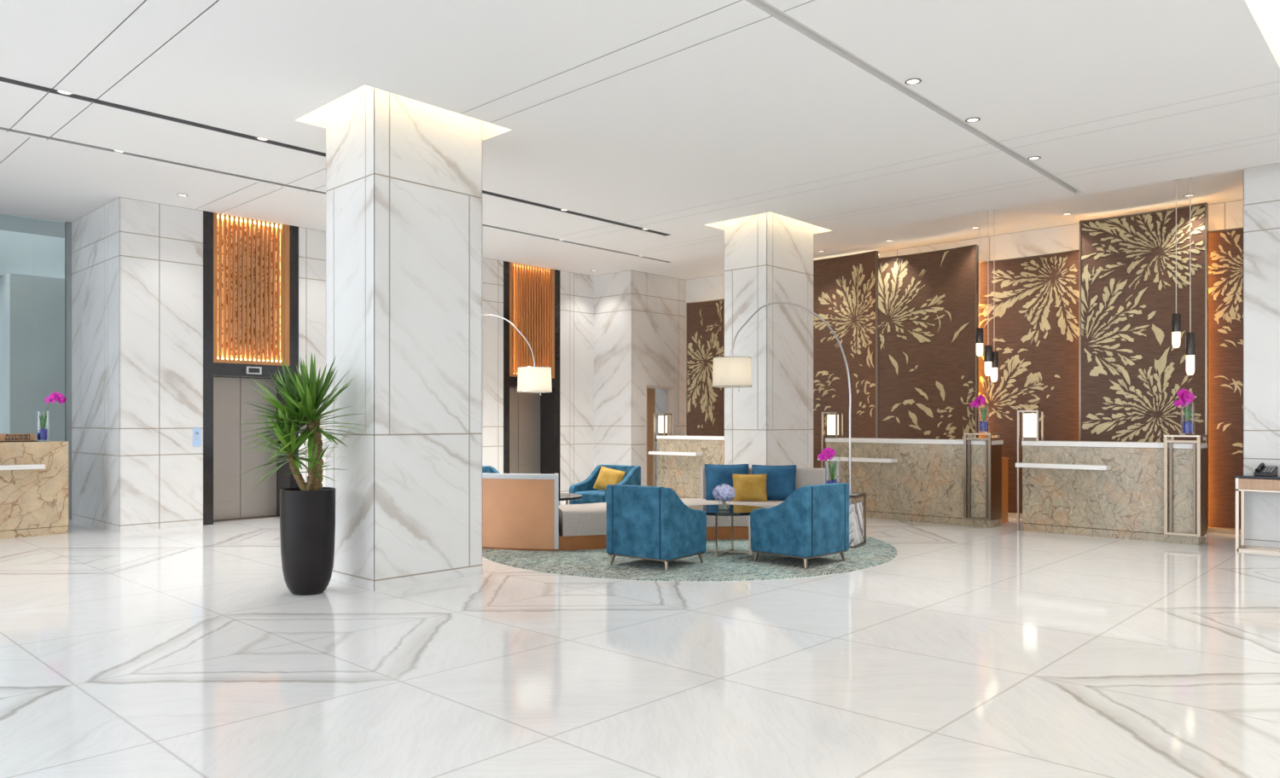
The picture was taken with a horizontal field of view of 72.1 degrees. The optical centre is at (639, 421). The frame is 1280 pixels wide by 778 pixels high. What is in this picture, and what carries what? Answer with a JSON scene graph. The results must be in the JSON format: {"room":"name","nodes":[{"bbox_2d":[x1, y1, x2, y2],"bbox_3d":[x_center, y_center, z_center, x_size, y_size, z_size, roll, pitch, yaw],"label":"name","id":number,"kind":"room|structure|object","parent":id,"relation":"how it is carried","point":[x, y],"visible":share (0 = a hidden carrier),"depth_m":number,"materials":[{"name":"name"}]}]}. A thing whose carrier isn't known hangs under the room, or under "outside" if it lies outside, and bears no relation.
{"room":"hotel lobby","nodes":[
{"label":"hotel lobby","id":0,"kind":"room"},
{"bbox_2d":[0,229,64,441],"bbox_3d":[-13.690,-0.960,11.861,3.000,4.680,10.600,0,0,43],"label":"wall pier","id":1,"kind":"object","parent":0,"point":[32,266],"visible":0.31,"depth_m":14.06,"materials":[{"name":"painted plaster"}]},
{"bbox_2d":[71,197,203,532],"bbox_3d":[-6.916,-0.710,12.036,2.110,4.180,0.995,0,0,43],"label":"wall","id":2,"kind":"structure","parent":0,"point":[137,265],"depth_m":11.36,"materials":[{"name":"white stone"}]},
{"bbox_2d":[0,213,71,519],"bbox_3d":[-11.636,-0.710,8.540,0.100,4.180,10.560,0,0,43],"label":"window","id":3,"kind":"structure","parent":2,"relation":"in","point":[67,224],"depth_m":12.34,"materials":[{"name":"grey metal"}]},
{"bbox_2d":[192,428,200,446],"bbox_3d":[-5.853,0.210,11.612,0.017,0.240,0.100,0,0,43],"label":"panel","id":4,"kind":"object","parent":2,"relation":"attached to","point":[196,432],"visible":1,"depth_m":11.61,"materials":[{"name":"blue"}]},
{"bbox_2d":[298,226,503,487],"bbox_3d":[-3.865,-0.710,14.190,0.600,4.180,3.694,0,0,43],"label":"wall","id":5,"kind":"structure","parent":0,"point":[311,242],"depth_m":15.02,"materials":[{"name":"white stone"}]},
{"bbox_2d":[560,270,686,493],"bbox_3d":[-0.044,-0.710,18.182,2.480,4.180,4.717,0,0,43],"label":"wall","id":6,"kind":"structure","parent":0,"point":[623,333],"depth_m":16.62,"materials":[{"name":"white stone"}]},
{"bbox_2d":[645,385,674,486],"bbox_3d":[0.283,0.355,16.926,0.294,2.050,0.809,0,0,43],"label":"door","id":7,"kind":"structure","parent":6,"relation":"in","point":[650,393],"depth_m":16.98,"materials":[{"name":"beige"}]},
{"bbox_2d":[0,481,1279,777],"bbox_3d":[-2.352,1.440,6.998,31.000,0.120,25.000,0,0,43],"label":"floor","id":8,"kind":"structure","parent":0,"point":[1003,651],"depth_m":5.07,"materials":[{"name":"stone"}]},
{"bbox_2d":[0,441,68,539],"bbox_3d":[-8.436,0.813,9.469,0.600,1.134,3.890,0,0,43],"label":"desk","id":9,"kind":"object","parent":8,"relation":"on","point":[34,475],"visible":1,"depth_m":10.55,"materials":[{"name":"beige stone"}]},
{"bbox_2d":[0,433,38,442],"bbox_3d":[-7.691,0.197,10.367,0.200,0.098,0.960,0,0,43],"label":"sign","id":10,"kind":"object","parent":9,"relation":"on","point":[3,437],"visible":1,"depth_m":10.50,"materials":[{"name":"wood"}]},
{"bbox_2d":[0,464,45,470],"bbox_3d":[-8.321,0.538,9.299,0.199,0.053,3.400,0,0,43],"label":"shelf","id":11,"kind":"object","parent":9,"relation":"attached to","point":[2,467],"depth_m":10.34,"materials":[{"name":"white stone"}]},
{"bbox_2d":[36,391,66,442],"bbox_3d":[-7.197,-0.063,10.774,0.370,0.617,0.133,0,0,-3],"label":"vase","id":12,"kind":"object","parent":9,"relation":"on","point":[42,434],"visible":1,"depth_m":10.75,"materials":[{"name":"clear glass"}]},
{"bbox_2d":[203,210,298,525],"bbox_3d":[-5.569,-0.710,12.356,0.619,4.180,1.314,0,0,43],"label":"elevator","id":13,"kind":"object","parent":8,"relation":"on","point":[251,268],"visible":0.8,"depth_m":12.27,"materials":[{"name":"grey metal"}]},
{"bbox_2d":[238,354,368,595],"bbox_3d":[-2.740,0.404,7.041,1.142,1.952,0.879,0,0,43],"label":"yucca","id":14,"kind":"object","parent":8,"relation":"on","point":[307,511],"visible":1,"depth_m":6.96,"materials":[{"name":"plant"}]},
{"bbox_2d":[279,487,335,595],"bbox_3d":[-2.675,0.961,7.080,0.422,0.838,0.422,0,0,43],"label":"planter","id":15,"kind":"object","parent":8,"relation":"on","point":[307,514],"depth_m":6.91,"materials":[{"name":"black ceramic"}]},
{"bbox_2d":[325,85,482,590],"bbox_3d":[-2.092,-0.840,7.832,0.810,4.440,1.080,0,0,43],"label":"marble column","id":16,"kind":"structure","parent":8,"relation":"on","point":[404,175],"depth_m":7.46,"materials":[{"name":"white stone"}]},
{"bbox_2d":[482,465,500,473],"bbox_3d":[-1.932,0.997,11.780,0.692,0.765,0.720,0,0,20],"label":"armchair","id":17,"kind":"object","parent":8,"relation":"on","point":[489,469],"visible":0.08,"depth_m":12.09,"materials":[{"name":"blue fabric"}]},
{"bbox_2d":[482,314,552,395],"bbox_3d":[-1.976,0.026,10.815,1.937,2.681,0.422,0,0,20],"label":"lamp","id":18,"kind":"object","parent":8,"relation":"on","point":[531,379],"visible":0.7,"depth_m":10.39,"materials":[{"name":"white fabric"}]},
{"bbox_2d":[503,261,560,493],"bbox_3d":[-2.144,-0.710,16.013,0.619,4.180,1.320,0,0,43],"label":"elevator","id":19,"kind":"object","parent":8,"relation":"on","point":[532,294],"visible":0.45,"depth_m":16.04,"materials":[{"name":"black metal"}]},
{"bbox_2d":[653,413,671,486],"bbox_3d":[0.395,0.620,15.334,0.257,1.520,0.197,0,0,43],"label":"lantern","id":20,"kind":"object","parent":8,"relation":"on","point":[662,418],"visible":0.97,"depth_m":15.32,"materials":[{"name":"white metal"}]},
{"bbox_2d":[648,435,724,498],"bbox_3d":[1.123,0.813,14.710,2.094,1.134,0.630,0,0,43],"label":"reception desk","id":21,"kind":"object","parent":8,"relation":"on","point":[680,458],"depth_m":14.88,"materials":[{"name":"beige stone"}]},
{"bbox_2d":[648,451,703,456],"bbox_3d":[0.603,0.544,14.909,1.062,0.052,0.209,0,0,43],"label":"shelf","id":22,"kind":"object","parent":21,"relation":"attached to","point":[659,453],"depth_m":14.83,"materials":[{"name":"white stone"}]},
{"bbox_2d":[656,435,724,440],"bbox_3d":[1.191,0.276,14.782,2.082,0.060,0.432,0,0,43],"label":"countertop","id":23,"kind":"structure","parent":21,"relation":"on","point":[673,437],"depth_m":14.80,"materials":[{"name":"white stone"}]},
{"bbox_2d":[482,536,896,581],"bbox_3d":[0.503,1.373,9.870,4.580,0.013,4.580,0,0,43],"label":"round rug","id":24,"kind":"object","parent":8,"relation":"on","point":[591,563],"visible":0.34,"depth_m":8.40,"materials":[{"name":"grey carpet"}]},
{"bbox_2d":[558,493,582,504],"bbox_3d":[-1.121,1.135,10.720,0.840,0.461,0.840,0,0,43],"label":"coffee table","id":25,"kind":"object","parent":24,"relation":"on","point":[562,497],"visible":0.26,"depth_m":10.61,"materials":[{"name":"black glass"}]},
{"bbox_2d":[569,464,640,504],"bbox_3d":[-0.470,0.984,11.851,0.720,0.765,0.692,0,0,38],"label":"armchair","id":26,"kind":"object","parent":24,"relation":"on","point":[632,475],"visible":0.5,"depth_m":11.80,"materials":[{"name":"blue fabric"}]},
{"bbox_2d":[574,489,605,503],"bbox_3d":[-0.513,1.011,11.797,0.542,0.138,0.555,0,0,38],"label":"seat cushion","id":27,"kind":"object","parent":26,"relation":"on","point":[589,496],"depth_m":11.60,"materials":[{"name":"blue fabric"}]},
{"bbox_2d":[593,465,625,490],"bbox_3d":[-0.415,0.791,11.861,0.453,0.362,0.192,0,0,32],"label":"throw cushion","id":28,"kind":"object","parent":26,"relation":"on","point":[607,476],"visible":0.73,"depth_m":11.82,"materials":[{"name":"yellow fabric"}]},
{"bbox_2d":[482,466,828,551],"bbox_3d":[-0.053,0.960,10.114,4.790,0.813,1.434,0,0,-8],"label":"curved sofa","id":29,"kind":"object","parent":24,"relation":"on","point":[520,511],"visible":0.53,"depth_m":9.36,"materials":[{"name":"beige fabric"}]},
{"bbox_2d":[704,464,748,500],"bbox_3d":[1.065,0.737,10.695,0.547,0.433,0.227,0,0,-4],"label":"throw cushion","id":30,"kind":"object","parent":29,"relation":"on","point":[716,475],"visible":0.56,"depth_m":10.65,"materials":[{"name":"blue fabric"}]},
{"bbox_2d":[732,473,767,501],"bbox_3d":[1.312,0.791,10.506,0.407,0.325,0.168,0,0,3],"label":"throw cushion","id":31,"kind":"object","parent":29,"relation":"on","point":[747,487],"visible":0.9,"depth_m":10.45,"materials":[{"name":"yellow fabric"}]},
{"bbox_2d":[751,465,796,500],"bbox_3d":[1.620,0.741,10.633,0.539,0.425,0.227,0,0,9],"label":"throw cushion","id":32,"kind":"object","parent":29,"relation":"on","point":[780,480],"visible":0.67,"depth_m":10.56,"materials":[{"name":"blue fabric"}]},
{"bbox_2d":[606,484,706,571],"bbox_3d":[0.162,0.984,8.438,0.720,0.765,0.692,0,0,37],"label":"armchair","id":33,"kind":"object","parent":24,"relation":"on","point":[653,523],"visible":1,"depth_m":8.16,"materials":[{"name":"blue fabric"}]},
{"bbox_2d":[688,505,765,557],"bbox_3d":[0.879,1.135,9.120,0.880,0.461,0.880,0,0,43],"label":"coffee table","id":34,"kind":"object","parent":24,"relation":"on","point":[735,510],"visible":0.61,"depth_m":9.01,"materials":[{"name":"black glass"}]},
{"bbox_2d":[712,483,735,510],"bbox_3d":[0.865,0.773,9.020,0.240,0.263,0.240,0,0,23],"label":"hydrangea vase","id":35,"kind":"object","parent":34,"relation":"on","point":[724,492],"visible":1,"depth_m":8.96,"materials":[{"name":"clear glass"}]},
{"bbox_2d":[711,302,863,540],"bbox_3d":[1.699,0.026,9.702,2.176,2.681,0.422,0,0,-33],"label":"lamp","id":36,"kind":"object","parent":24,"relation":"on","point":[730,372],"visible":0.95,"depth_m":9.10,"materials":[{"name":"silver metal"}]},
{"bbox_2d":[750,482,849,568],"bbox_3d":[1.560,0.984,8.595,0.720,0.765,0.692,0,0,-44],"label":"armchair","id":37,"kind":"object","parent":24,"relation":"on","point":[812,521],"visible":1,"depth_m":8.31,"materials":[{"name":"blue fabric"}]},
{"bbox_2d":[849,492,866,548],"bbox_3d":[2.234,1.083,9.755,0.444,0.568,0.444,0,0,28],"label":"side table","id":38,"kind":"object","parent":24,"relation":"on","point":[855,508],"visible":0.48,"depth_m":9.62,"materials":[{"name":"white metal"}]},
{"bbox_2d":[817,447,840,483],"bbox_3d":[2.101,0.542,9.692,0.173,0.513,0.250,0,0,43],"label":"vase","id":39,"kind":"object","parent":38,"relation":"on","point":[826,454],"visible":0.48,"depth_m":9.68,"materials":[{"name":"clear glass"}]},
{"bbox_2d":[724,211,813,468],"bbox_3d":[1.765,-0.840,11.986,0.690,4.440,1.120,0,0,43],"label":"marble column","id":40,"kind":"structure","parent":8,"relation":"on","point":[769,256],"depth_m":11.63,"materials":[{"name":"white stone"}]},
{"bbox_2d":[821,412,843,468],"bbox_3d":[2.855,0.620,13.030,0.257,1.520,0.197,0,0,43],"label":"lantern","id":41,"kind":"object","parent":8,"relation":"on","point":[832,420],"visible":0.96,"depth_m":13.01,"materials":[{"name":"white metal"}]},
{"bbox_2d":[817,437,1003,528],"bbox_3d":[3.718,0.813,12.281,2.463,1.134,0.630,0,0,43],"label":"reception desk","id":42,"kind":"object","parent":8,"relation":"on","point":[905,480],"depth_m":12.03,"materials":[{"name":"beige stone"}]},
{"bbox_2d":[817,456,897,462],"bbox_3d":[3.099,0.544,12.572,1.162,0.052,0.209,0,0,43],"label":"shelf","id":43,"kind":"object","parent":42,"relation":"attached to","point":[843,459],"depth_m":12.43,"materials":[{"name":"white stone"}]},
{"bbox_2d":[825,437,1003,445],"bbox_3d":[3.785,0.276,12.353,2.451,0.060,0.432,0,0,43],"label":"countertop","id":44,"kind":"structure","parent":42,"relation":"on","point":[827,439],"depth_m":12.14,"materials":[{"name":"white stone"}]},
{"bbox_2d":[963,432,1001,521],"bbox_3d":[4.500,0.717,11.551,0.360,1.126,0.365,0,0,43],"label":"plant stand","id":45,"kind":"object","parent":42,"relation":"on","point":[988,440],"visible":1,"depth_m":11.43,"materials":[{"name":"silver metal"}]},
{"bbox_2d":[970,394,989,433],"bbox_3d":[4.469,-0.101,11.536,0.234,0.509,0.134,0,0,-19],"label":"vase","id":46,"kind":"object","parent":45,"relation":"on","point":[983,426],"visible":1,"depth_m":11.53,"materials":[{"name":"clear glass"}]},
{"bbox_2d":[1000,457,1009,523],"bbox_3d":[4.138,0.938,12.575,2.070,0.885,0.485,0,0,43],"label":"base cabinet","id":47,"kind":"object","parent":8,"relation":"on","point":[1004,460],"visible":0.18,"depth_m":11.96,"materials":[{"name":"orange wood"}]},
{"bbox_2d":[1017,410,1043,530],"bbox_3d":[4.926,0.620,11.091,0.257,1.520,0.197,0,0,43],"label":"lantern","id":48,"kind":"object","parent":8,"relation":"on","point":[1030,421],"visible":1,"depth_m":11.09,"materials":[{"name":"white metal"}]},
{"bbox_2d":[1015,440,1207,545],"bbox_3d":[5.597,0.813,10.521,1.939,1.134,0.630,0,0,43],"label":"reception desk","id":49,"kind":"object","parent":8,"relation":"on","point":[1102,489],"depth_m":10.40,"materials":[{"name":"beige stone"}]},
{"bbox_2d":[1015,462,1111,470],"bbox_3d":[5.126,0.544,10.673,1.042,0.052,0.209,0,0,43],"label":"shelf","id":50,"kind":"object","parent":49,"relation":"attached to","point":[1026,466],"depth_m":10.62,"materials":[{"name":"white stone"}]},
{"bbox_2d":[1021,440,1207,448],"bbox_3d":[5.665,0.276,10.593,1.927,0.060,0.432,0,0,43],"label":"countertop","id":51,"kind":"structure","parent":49,"relation":"on","point":[1045,443],"depth_m":10.40,"materials":[{"name":"white stone"}]},
{"bbox_2d":[1163,435,1207,537],"bbox_3d":[6.188,0.717,9.970,0.360,1.126,0.365,0,0,43],"label":"plant stand","id":52,"kind":"object","parent":49,"relation":"on","point":[1166,441],"visible":1,"depth_m":9.85,"materials":[{"name":"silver metal"}]},
{"bbox_2d":[1174,388,1194,435],"bbox_3d":[6.170,-0.113,9.936,0.200,0.532,0.134,0,0,-23],"label":"vase","id":53,"kind":"object","parent":52,"relation":"on","point":[1186,397],"visible":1,"depth_m":9.92,"materials":[{"name":"clear glass"}]},
{"bbox_2d":[1234,474,1279,554],"bbox_3d":[7.017,0.979,9.041,1.450,0.802,0.370,0,0,43],"label":"console table","id":54,"kind":"object","parent":8,"relation":"on","point":[1246,482],"visible":1,"depth_m":9.36,"materials":[{"name":"brown metal"}]},
{"bbox_2d":[1253,462,1278,476],"bbox_3d":[6.670,0.511,9.369,0.185,0.133,0.170,0,0,-39],"label":"desk telephone","id":55,"kind":"object","parent":54,"relation":"on","point":[1262,470],"visible":1,"depth_m":9.35,"materials":[{"name":"black plastic"}]},
{"bbox_2d":[1243,162,1279,547],"bbox_3d":[7.423,-0.710,9.626,1.224,4.180,0.900,0,0,43],"label":"marble column","id":56,"kind":"structure","parent":8,"relation":"on","point":[1261,183],"depth_m":9.60,"materials":[{"name":"white stone"}]},
{"bbox_2d":[0,0,1279,279],"bbox_3d":[0.734,-2.980,8.903,20.100,0.680,18.000,0,0,43],"label":"ceiling","id":57,"kind":"structure","parent":0,"point":[676,120],"depth_m":7.48,"materials":[{"name":"white paint"}]},
{"bbox_2d":[55,89,73,95],"bbox_3d":[-4.637,-2.654,7.082,0.124,0.008,0.124,0,0,43],"label":"recessed light","id":58,"kind":"object","parent":57,"relation":"in","point":[56,90],"visible":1,"depth_m":7.09,"materials":[{"name":"silver metal"}]},
{"bbox_2d":[176,193,187,196],"bbox_3d":[-5.655,-2.796,10.858,0.124,0.008,0.124,0,0,43],"label":"recessed light","id":59,"kind":"object","parent":57,"relation":"in","point":[178,194],"visible":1,"depth_m":10.85,"materials":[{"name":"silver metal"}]},
{"bbox_2d":[255,136,269,140],"bbox_3d":[-3.543,-2.654,8.250,0.124,0.008,0.124,0,0,43],"label":"recessed light","id":60,"kind":"object","parent":57,"relation":"in","point":[256,137],"visible":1,"depth_m":8.28,"materials":[{"name":"silver metal"}]},
{"bbox_2d":[904,77,921,84],"bbox_3d":[2.117,-2.636,6.815,0.124,0.008,0.124,0,0,43],"label":"recessed light","id":61,"kind":"object","parent":57,"relation":"in","point":[915,80],"visible":1,"depth_m":6.82,"materials":[{"name":"silver metal"}]},
{"bbox_2d":[965,116,980,122],"bbox_3d":[2.908,-2.636,7.682,0.124,0.008,0.124,0,0,43],"label":"recessed light","id":62,"kind":"object","parent":57,"relation":"in","point":[972,119],"visible":1,"depth_m":7.68,"materials":[{"name":"silver metal"}]},
{"bbox_2d":[975,211,983,356],"bbox_3d":[4.327,-1.813,11.200,0.092,1.974,0.092,0,0,43],"label":"pendant lamp","id":63,"kind":"object","parent":57,"relation":"hanging from","point":[979,332],"visible":0.82,"depth_m":11.18,"materials":[{"name":"white glass"}]},
{"bbox_2d":[975,328,983,343],"bbox_3d":[4.327,-1.090,11.200,0.092,0.190,0.092,0,0,43],"label":"socket","id":64,"kind":"object","parent":63,"relation":"attached to","point":[979,332],"depth_m":11.16,"materials":[{"name":"grey metal"}]},
{"bbox_2d":[983,210,992,376],"bbox_3d":[4.357,-1.683,11.001,0.092,2.234,0.092,0,0,43],"label":"pendant lamp","id":65,"kind":"object","parent":57,"relation":"hanging from","point":[987,349],"visible":0.84,"depth_m":10.98,"materials":[{"name":"white glass"}]},
{"bbox_2d":[983,345,992,361],"bbox_3d":[4.357,-0.848,11.001,0.092,0.204,0.092,0,0,43],"label":"socket","id":66,"kind":"object","parent":65,"relation":"attached to","point":[987,349],"depth_m":10.96,"materials":[{"name":"grey metal"}]},
{"bbox_2d":[990,351,998,382],"bbox_3d":[4.475,-1.648,11.106,0.092,2.304,0.092,0,0,43],"label":"pendant lamp","id":67,"kind":"object","parent":57,"relation":"hanging from","point":[995,354],"visible":0.69,"depth_m":11.07,"materials":[{"name":"white glass"}]},
{"bbox_2d":[991,351,998,367],"bbox_3d":[4.475,-0.781,11.106,0.092,0.206,0.092,0,0,43],"label":"socket","id":68,"kind":"object","parent":67,"relation":"attached to","point":[995,354],"depth_m":11.06,"materials":[{"name":"grey metal"}]},
{"bbox_2d":[1027,156,1041,160],"bbox_3d":[3.946,-2.636,8.800,0.124,0.008,0.124,0,0,43],"label":"recessed light","id":69,"kind":"object","parent":57,"relation":"in","point":[1032,158],"visible":1,"depth_m":8.80,"materials":[{"name":"silver metal"}]},
{"bbox_2d":[1171,179,1181,348],"bbox_3d":[6.162,-1.821,10.101,0.092,1.957,0.092,0,0,43],"label":"pendant lamp","id":70,"kind":"object","parent":57,"relation":"hanging from","point":[1176,318],"visible":0.87,"depth_m":10.08,"materials":[{"name":"white glass"}]},
{"bbox_2d":[1171,313,1181,331],"bbox_3d":[6.162,-1.132,10.101,0.092,0.208,0.092,0,0,43],"label":"socket","id":71,"kind":"object","parent":70,"relation":"attached to","point":[1176,318],"depth_m":10.06,"materials":[{"name":"grey metal"}]},
{"bbox_2d":[1182,193,1194,197],"bbox_3d":[6.792,-2.796,10.874,0.124,0.008,0.124,0,0,43],"label":"recessed light","id":72,"kind":"object","parent":57,"relation":"in","point":[1191,194],"visible":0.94,"depth_m":10.88,"materials":[{"name":"silver metal"}]},
{"bbox_2d":[1185,177,1194,375],"bbox_3d":[6.199,-1.659,9.901,0.092,2.281,0.092,0,0,43],"label":"pendant lamp","id":73,"kind":"object","parent":57,"relation":"hanging from","point":[1189,337],"visible":0.82,"depth_m":9.88,"materials":[{"name":"white glass"}]},
{"bbox_2d":[1185,332,1194,355],"bbox_3d":[6.199,-0.873,9.901,0.092,0.255,0.092,0,0,43],"label":"socket","id":74,"kind":"object","parent":73,"relation":"attached to","point":[1189,337],"depth_m":9.87,"materials":[{"name":"grey metal"}]},
{"bbox_2d":[686,298,724,436],"bbox_3d":[1.379,-0.479,16.579,1.170,3.618,0.182,0,0,43],"label":"wall panel","id":75,"kind":"object","parent":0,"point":[705,320],"visible":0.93,"depth_m":16.70,"materials":[{"name":"brown wood"}]},
{"bbox_2d":[813,250,878,468],"bbox_3d":[3.126,-0.714,14.943,2.055,4.088,0.182,0,0,43],"label":"wall panel","id":76,"kind":"object","parent":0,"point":[845,287],"visible":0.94,"depth_m":14.65,"materials":[{"name":"brown wood"}]},
{"bbox_2d":[685,199,1243,435],"bbox_3d":[6.159,-0.710,12.590,14.220,4.180,0.200,0,0,43],"label":"wall","id":77,"kind":"structure","parent":0,"point":[1224,215],"depth_m":13.04,"materials":[{"name":"beige paint"}]},
{"bbox_2d":[1007,512,1240,534],"bbox_3d":[5.204,1.355,13.033,12.220,0.050,0.460,0,0,43],"label":"baseboard","id":78,"kind":"structure","parent":77,"relation":"attached to","point":[1218,530],"depth_m":10.91,"materials":[{"name":"brown wood"}]},
{"bbox_2d":[876,244,978,439],"bbox_3d":[4.403,-0.631,13.473,1.600,3.923,0.182,0,0,43],"label":"wall panel","id":79,"kind":"object","parent":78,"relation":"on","point":[928,303],"visible":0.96,"depth_m":13.46,"materials":[{"name":"brown wood"}]},
{"bbox_2d":[978,249,1079,513],"bbox_3d":[5.595,-0.519,12.631,1.520,3.698,0.182,0,0,43],"label":"wall panel","id":80,"kind":"object","parent":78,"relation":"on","point":[1033,301],"visible":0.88,"depth_m":12.61,"materials":[{"name":"brown wood"}]},
{"bbox_2d":[1079,202,1208,529],"bbox_3d":[6.549,-0.694,11.463,1.480,4.048,0.182,0,0,43],"label":"wall panel","id":81,"kind":"object","parent":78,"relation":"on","point":[1131,374],"visible":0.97,"depth_m":11.46,"materials":[{"name":"brown wood"}]},
{"bbox_2d":[1208,227,1243,529],"bbox_3d":[7.566,-0.534,10.786,1.120,3.728,0.182,0,0,43],"label":"wall panel","id":82,"kind":"object","parent":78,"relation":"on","point":[1225,247],"visible":0.48,"depth_m":10.98,"materials":[{"name":"brown wood"}]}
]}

